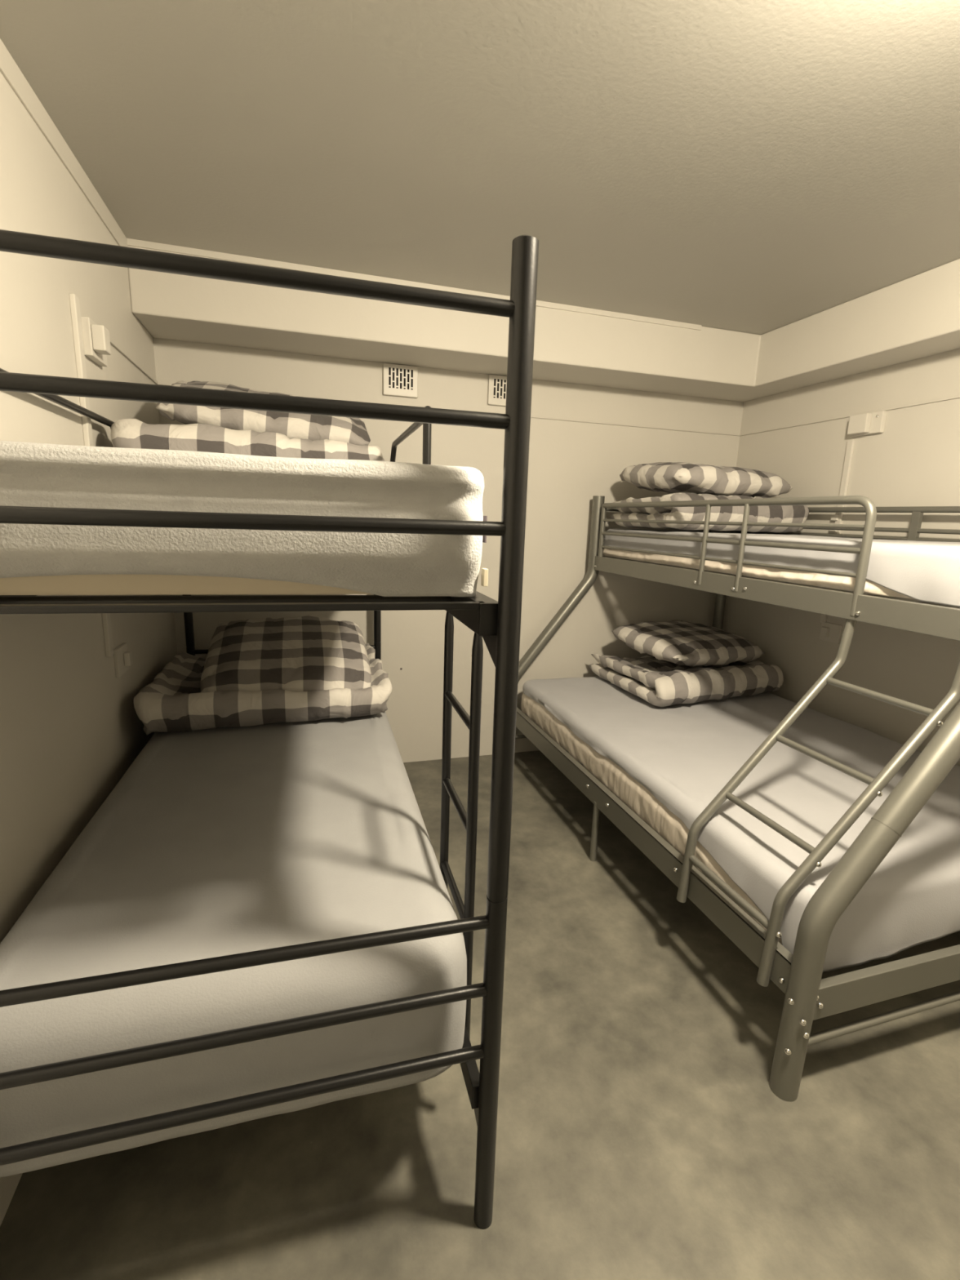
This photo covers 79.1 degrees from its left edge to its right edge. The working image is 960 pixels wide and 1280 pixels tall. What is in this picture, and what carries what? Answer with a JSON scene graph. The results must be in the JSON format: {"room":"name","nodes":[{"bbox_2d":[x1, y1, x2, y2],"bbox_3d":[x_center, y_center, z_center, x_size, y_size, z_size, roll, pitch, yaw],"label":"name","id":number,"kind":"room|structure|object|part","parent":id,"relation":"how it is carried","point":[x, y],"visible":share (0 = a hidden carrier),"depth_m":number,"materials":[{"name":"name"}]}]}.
{"room":"dormitory","nodes":[
{"label":"dormitory","id":0,"kind":"room"},
{"bbox_2d":[0,71,177,1226],"bbox_3d":[-0.649,0.173,-0.012,0.120,2.252,5.600,-2,12,-17],"label":"wall","id":1,"kind":"structure","parent":0,"point":[71,729],"depth_m":1.40,"materials":[{"name":"paint"}]},
{"bbox_2d":[0,38,127,246],"bbox_3d":[-0.505,-0.866,-0.374,0.006,0.062,5.266,-2,12,-17],"label":"trim","id":2,"kind":"structure","parent":1,"relation":"attached to","point":[9,68],"depth_m":1.46,"materials":[{"name":"grey paint"}]},
{"bbox_2d":[69,293,114,657],"bbox_3d":[-1.104,-0.438,1.660,0.014,0.992,0.036,-2,12,-17],"label":"cable trunking","id":3,"kind":"object","parent":1,"relation":"attached to","point":[73,299],"visible":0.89,"depth_m":1.60,"materials":[{"name":"grey plastic"}]},
{"bbox_2d":[80,316,111,366],"bbox_3d":[-1.108,-0.868,1.701,0.055,0.100,0.140,-2,12,-17],"label":"junction box","id":4,"kind":"object","parent":1,"relation":"attached to","point":[96,340],"visible":0.93,"depth_m":1.64,"materials":[{"name":"grey plastic"}]},
{"bbox_2d":[113,642,133,677],"bbox_3d":[-1.146,0.064,1.875,0.030,0.090,0.110,-2,12,-17],"label":"wall socket","id":5,"kind":"object","parent":1,"relation":"attached to","point":[122,657],"visible":0.98,"depth_m":1.86,"materials":[{"name":"grey plastic"}]},
{"bbox_2d":[123,650,133,666],"bbox_3d":[-1.145,0.060,1.893,0.018,0.044,0.035,-2,12,-17],"label":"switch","id":6,"kind":"object","parent":5,"relation":"attached to","point":[127,655],"depth_m":1.88,"materials":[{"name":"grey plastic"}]},
{"bbox_2d":[109,337,158,384],"bbox_3d":[-1.265,-1.016,2.123,0.008,0.012,0.750,-2,12,-17],"label":"trim","id":7,"kind":"structure","parent":1,"relation":"attached to","point":[113,343],"depth_m":2.10,"materials":[{"name":"grey paint"}]},
{"bbox_2d":[126,238,702,330],"bbox_3d":[-0.102,-1.460,2.434,2.427,0.022,0.006,-2,12,-17],"label":"trim","id":8,"kind":"structure","parent":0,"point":[134,242],"depth_m":2.33,"materials":[{"name":"grey paint"}]},
{"bbox_2d":[152,337,743,762],"bbox_3d":[0.019,-0.459,3.115,3.247,2.252,0.120,-2,12,-17],"label":"wall","id":9,"kind":"structure","parent":0,"point":[570,463],"depth_m":3.11,"materials":[{"name":"paint"}]},
{"bbox_2d":[382,363,417,398],"bbox_3d":[-0.376,-1.226,2.751,0.165,0.139,0.017,-2,12,-17],"label":"air vent","id":10,"kind":"object","parent":9,"relation":"in","point":[399,380],"visible":1,"depth_m":2.74,"materials":[{"name":"grey plastic"}]},
{"bbox_2d":[158,382,739,435],"bbox_3d":[0.060,-1.136,2.912,3.007,0.010,0.007,-2,12,-17],"label":"trim","id":11,"kind":"structure","parent":9,"relation":"attached to","point":[159,383],"depth_m":3.00,"materials":[{"name":"grey paint"}]},
{"bbox_2d":[487,374,506,406],"bbox_3d":[0.120,-1.241,2.901,0.165,0.139,0.017,-2,12,-17],"label":"air vent","id":12,"kind":"object","parent":9,"relation":"in","point":[497,384],"visible":0.65,"depth_m":2.88,"materials":[{"name":"grey plastic"}]},
{"bbox_2d":[0,0,959,334],"bbox_3d":[0.885,-1.022,0.201,3.247,0.100,5.840,-2,12,-17],"label":"ceiling","id":13,"kind":"structure","parent":0,"point":[752,166],"depth_m":1.45,"materials":[{"name":"paint"}]},
{"bbox_2d":[0,750,959,1279],"bbox_3d":[0.808,1.278,0.682,3.247,0.100,5.840,-2,12,-17],"label":"floor","id":14,"kind":"structure","parent":0,"point":[642,1133],"depth_m":1.25,"materials":[{"name":"concrete"}]},
{"bbox_2d":[0,229,538,1229],"bbox_3d":[-0.649,0.090,1.786,0.893,1.678,2.066,-1,12,-15],"label":"bunk bed","id":15,"kind":"object","parent":14,"relation":"on","point":[499,623],"visible":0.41,"depth_m":0.85,"materials":[{"name":"black metal"}]},
{"bbox_3d":[-1.017,-0.218,1.615,0.036,0.050,2.000,-1,12,-15],"label":"rail","id":16,"kind":"part","parent":15,"relation":"part of","materials":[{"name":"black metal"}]},
{"bbox_3d":[-0.997,-0.374,1.391,0.019,0.405,0.959,-2,12,-16],"label":"guard rail","id":17,"kind":"part","parent":15,"relation":"part of","materials":[{"name":"black metal"}]},
{"bbox_3d":[-1.323,-0.003,2.654,0.036,1.460,0.036,-1,12,-15],"label":"post","id":18,"kind":"part","parent":15,"relation":"part of","materials":[{"name":"black metal"}]},
{"bbox_2d":[0,711,466,1177],"bbox_3d":[-0.668,0.482,1.863,0.844,0.284,1.953,-1,12,-15],"label":"mattress","id":19,"kind":"object","parent":15,"relation":"on","point":[212,842],"visible":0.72,"depth_m":1.06,"materials":[{"name":"beige fabric"}]},
{"bbox_2d":[133,643,391,735],"bbox_3d":[-0.818,0.155,2.357,0.855,0.145,0.871,-2,12,-17],"label":"duvet","id":20,"kind":"object","parent":19,"relation":"on","point":[175,701],"visible":0.53,"depth_m":1.99,"materials":[{"name":"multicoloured fabric"}]},
{"bbox_2d":[200,615,371,692],"bbox_3d":[-0.748,0.061,2.286,0.602,0.231,0.580,-2,12,-16],"label":"pillow","id":21,"kind":"object","parent":20,"relation":"on","point":[307,653],"visible":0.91,"depth_m":2.18,"materials":[{"name":"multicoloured fabric"}]},
{"bbox_3d":[-0.371,-0.044,0.790,0.786,0.010,0.020,-1,12,-15],"label":"cross rail","id":22,"kind":"part","parent":15,"relation":"part of","materials":[{"name":"black metal"}]},
{"bbox_3d":[-0.389,0.739,0.924,0.821,0.020,0.020,-1,12,-15],"label":"rail","id":23,"kind":"part","parent":15,"relation":"part of","materials":[{"name":"black metal"}]},
{"bbox_3d":[-0.385,0.614,0.898,0.821,0.020,0.020,-1,12,-15],"label":"rail","id":24,"kind":"part","parent":15,"relation":"part of","materials":[{"name":"black metal"}]},
{"bbox_2d":[0,440,488,596],"bbox_3d":[-0.620,-0.353,1.695,0.807,0.203,1.948,-1,12,-15],"label":"mattress","id":25,"kind":"object","parent":15,"relation":"on","point":[36,559],"visible":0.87,"depth_m":0.80,"materials":[{"name":"beige fabric"}]},
{"bbox_2d":[111,418,384,461],"bbox_3d":[-0.794,-0.653,2.174,0.833,0.174,0.880,-2,12,-17],"label":"duvet","id":26,"kind":"object","parent":25,"relation":"on","point":[125,433],"visible":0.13,"depth_m":1.77,"materials":[{"name":"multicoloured fabric"}]},
{"bbox_2d":[155,380,370,445],"bbox_3d":[-0.788,-0.844,2.192,0.726,0.264,0.521,-2,13,-20],"label":"pillow","id":27,"kind":"object","parent":26,"relation":"on","point":[303,426],"visible":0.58,"depth_m":2.00,"materials":[{"name":"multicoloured fabric"}]},
{"bbox_3d":[-0.381,0.483,0.870,0.821,0.020,0.020,-1,12,-15],"label":"rail","id":28,"kind":"part","parent":15,"relation":"part of","materials":[{"name":"black metal"}]},
{"bbox_3d":[-0.359,-0.152,0.737,0.821,0.020,0.020,-1,12,-15],"label":"rail","id":29,"kind":"part","parent":15,"relation":"part of","materials":[{"name":"black metal"}]},
{"bbox_3d":[-0.354,-0.296,0.707,0.821,0.020,0.020,-1,12,-15],"label":"rail","id":30,"kind":"part","parent":15,"relation":"part of","materials":[{"name":"black metal"}]},
{"bbox_3d":[-0.350,-0.438,0.678,0.821,0.020,0.020,-1,12,-15],"label":"rail","id":31,"kind":"part","parent":15,"relation":"part of","materials":[{"name":"black metal"}]},
{"bbox_3d":[-0.918,0.045,2.778,0.821,0.020,0.020,-1,12,-15],"label":"rail","id":32,"kind":"part","parent":15,"relation":"part of","materials":[{"name":"black metal"}]},
{"bbox_3d":[-0.508,-0.023,2.879,0.036,1.460,0.036,-1,12,-15],"label":"post","id":33,"kind":"part","parent":15,"relation":"part of","materials":[{"name":"black metal"}]},
{"bbox_3d":[-0.232,-0.445,1.834,0.019,0.412,0.739,-1,12,-15],"label":"guard rail","id":34,"kind":"part","parent":15,"relation":"part of","materials":[{"name":"black metal"}]},
{"bbox_3d":[-0.146,-0.384,1.527,0.012,0.365,0.011,-1,12,-15],"label":"guard rail","id":35,"kind":"part","parent":15,"relation":"part of","materials":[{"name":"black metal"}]},
{"bbox_3d":[-0.082,0.353,1.385,0.021,0.965,0.021,-1,12,-15],"label":"ladder rail","id":36,"kind":"part","parent":15,"relation":"part of","materials":[{"name":"black metal"}]},
{"bbox_3d":[-0.270,0.636,2.012,0.020,0.050,2.000,-1,12,-15],"label":"rail","id":37,"kind":"part","parent":15,"relation":"part of","materials":[{"name":"black metal"}]},
{"bbox_3d":[-0.248,-0.237,1.828,0.036,0.050,2.000,-1,12,-15],"label":"rail","id":38,"kind":"part","parent":15,"relation":"part of","materials":[{"name":"black metal"}]},
{"bbox_3d":[-0.017,0.403,1.157,0.021,0.965,0.021,-1,12,-15],"label":"ladder rail","id":39,"kind":"part","parent":15,"relation":"part of","materials":[{"name":"black metal"}]},
{"bbox_3d":[0.033,0.292,0.945,0.036,1.672,0.036,-1,12,-15],"label":"post","id":40,"kind":"part","parent":15,"relation":"part of","materials":[{"name":"black metal"}]},
{"bbox_2d":[515,495,959,1102],"bbox_3d":[1.083,0.144,2.363,1.375,1.451,2.065,-2,12,-17],"label":"bunk bed","id":41,"kind":"object","parent":14,"relation":"on","point":[809,997],"visible":0.73,"depth_m":1.53,"materials":[{"name":"silver metal"}]},
{"bbox_3d":[0.391,-0.049,3.176,0.518,1.451,0.062,-2,12,-17],"label":"post","id":42,"kind":"part","parent":41,"relation":"part of","materials":[{"name":"silver metal"}]},
{"bbox_3d":[0.453,0.751,2.289,0.027,0.250,0.027,-2,12,-17],"label":"leg","id":43,"kind":"part","parent":41,"relation":"part of","materials":[{"name":"silver metal"}]},
{"bbox_3d":[0.457,0.597,2.272,0.026,0.086,1.955,-2,12,-17],"label":"rail","id":44,"kind":"part","parent":41,"relation":"part of","materials":[{"name":"silver metal"}]},
{"bbox_3d":[1.424,-0.081,3.489,0.058,1.450,0.058,-2,12,-17],"label":"post","id":45,"kind":"part","parent":41,"relation":"part of","materials":[{"name":"silver metal"}]},
{"bbox_3d":[0.865,-0.393,2.356,0.025,0.338,1.552,-2,12,-17],"label":"guard rail","id":46,"kind":"part","parent":41,"relation":"part of","materials":[{"name":"silver metal"}]},
{"bbox_2d":[520,676,959,972],"bbox_3d":[1.075,0.487,2.436,1.248,0.216,1.926,-2,12,-17],"label":"mattress","id":47,"kind":"object","parent":41,"relation":"on","point":[667,764],"visible":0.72,"depth_m":1.91,"materials":[{"name":"beige fabric"}]},
{"bbox_2d":[588,653,783,706],"bbox_3d":[1.082,0.158,3.092,0.836,0.160,0.763,-2,12,-18],"label":"duvet","id":48,"kind":"object","parent":47,"relation":"on","point":[660,682],"visible":0.87,"depth_m":2.82,"materials":[{"name":"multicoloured fabric"}]},
{"bbox_2d":[611,619,765,666],"bbox_3d":[1.103,0.010,3.089,0.690,0.168,0.518,-5,14,-29],"label":"pillow","id":49,"kind":"object","parent":48,"relation":"on","point":[681,642],"visible":1,"depth_m":2.93,"materials":[{"name":"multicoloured fabric"}]},
{"bbox_3d":[0.847,0.327,1.708,0.513,0.903,0.031,-2,12,-17],"label":"ladder rail","id":50,"kind":"part","parent":41,"relation":"part of","materials":[{"name":"silver metal"}]},
{"bbox_3d":[0.910,-0.217,2.233,0.024,0.074,1.945,-2,12,-17],"label":"rail","id":51,"kind":"part","parent":41,"relation":"part of","materials":[{"name":"silver metal"}]},
{"bbox_2d":[603,528,959,607],"bbox_3d":[1.318,-0.343,2.348,0.811,0.150,1.960,-2,12,-17],"label":"mattress","id":52,"kind":"object","parent":41,"relation":"on","point":[926,571],"visible":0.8,"depth_m":1.83,"materials":[{"name":"beige fabric"}]},
{"bbox_2d":[609,492,808,532],"bbox_3d":[1.133,-0.633,2.910,0.810,0.168,0.664,-2,12,-17],"label":"duvet","id":53,"kind":"object","parent":52,"relation":"on","point":[769,513],"visible":0.8,"depth_m":2.66,"materials":[{"name":"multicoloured fabric"}]},
{"bbox_2d":[619,462,792,497],"bbox_3d":[1.122,-0.795,2.913,0.740,0.170,0.499,-3,13,-23],"label":"pillow","id":54,"kind":"object","parent":53,"relation":"on","point":[668,477],"visible":0.8,"depth_m":2.71,"materials":[{"name":"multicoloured fabric"}]},
{"bbox_3d":[0.941,0.393,1.404,0.513,0.903,0.031,-2,12,-17],"label":"ladder rail","id":55,"kind":"part","parent":41,"relation":"part of","materials":[{"name":"silver metal"}]},
{"bbox_3d":[0.968,0.360,1.311,0.518,1.451,0.062,-2,12,-17],"label":"post","id":56,"kind":"part","parent":41,"relation":"part of","materials":[{"name":"silver metal"}]},
{"bbox_3d":[1.735,-0.542,2.417,0.025,0.030,1.955,-2,12,-17],"label":"guard rail","id":57,"kind":"part","parent":41,"relation":"part of","materials":[{"name":"silver metal"}]},
{"bbox_3d":[1.359,0.825,1.534,1.268,0.085,0.024,-2,12,-17],"label":"rail","id":58,"kind":"part","parent":41,"relation":"part of","materials":[{"name":"silver metal"}]},
{"bbox_2d":[127,245,959,401],"bbox_3d":[0.879,-0.855,0.236,3.007,0.242,5.600,-2,12,-17],"label":"soffit","id":59,"kind":"structure","parent":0,"point":[916,317],"depth_m":2.48,"materials":[{"name":"paint"}]},
{"bbox_2d":[722,348,959,766],"bbox_3d":[2.342,0.083,0.894,0.120,2.252,5.600,-2,12,-17],"label":"wall","id":60,"kind":"structure","parent":0,"point":[915,460],"depth_m":2.61,"materials":[{"name":"paint"}]},
{"bbox_2d":[818,622,842,644],"bbox_3d":[1.682,-0.036,2.803,0.030,0.090,0.110,-2,12,-17],"label":"wall socket","id":61,"kind":"object","parent":60,"relation":"attached to","point":[829,632],"visible":1,"depth_m":2.80,"materials":[{"name":"grey plastic"}]},
{"bbox_2d":[820,626,829,636],"bbox_3d":[1.671,-0.039,2.818,0.018,0.044,0.035,-2,12,-17],"label":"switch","id":62,"kind":"object","parent":61,"relation":"attached to","point":[824,631],"depth_m":2.81,"materials":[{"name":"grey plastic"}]},
{"bbox_2d":[828,529,836,533],"bbox_3d":[1.683,-0.519,2.767,0.022,0.028,0.036,-2,12,-17],"label":"clip","id":63,"kind":"object","parent":60,"relation":"attached to","point":[830,531],"visible":0.53,"depth_m":2.76,"materials":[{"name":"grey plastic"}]},
{"bbox_2d":[831,514,839,520],"bbox_3d":[1.685,-0.580,2.754,0.022,0.028,0.036,-2,12,-17],"label":"clip","id":64,"kind":"object","parent":60,"relation":"attached to","point":[833,517],"visible":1,"depth_m":2.75,"materials":[{"name":"grey plastic"}]},
{"bbox_2d":[819,440,854,622],"bbox_3d":[1.690,-0.502,2.757,0.014,0.851,0.030,-2,12,-17],"label":"cable trunking","id":65,"kind":"object","parent":60,"relation":"attached to","point":[850,446],"visible":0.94,"depth_m":2.70,"materials":[{"name":"grey plastic"}]},
{"bbox_2d":[739,395,959,435],"bbox_3d":[2.305,-0.604,0.728,0.007,0.010,5.593,-2,12,-17],"label":"trim","id":66,"kind":"structure","parent":60,"relation":"attached to","point":[957,396],"depth_m":2.63,"materials":[{"name":"grey paint"}]},
{"bbox_2d":[847,410,886,436],"bbox_3d":[1.710,-0.960,2.585,0.050,0.090,0.155,-2,12,-17],"label":"junction box","id":67,"kind":"object","parent":60,"relation":"attached to","point":[872,423],"visible":1,"depth_m":2.56,"materials":[{"name":"grey plastic"}]}
]}

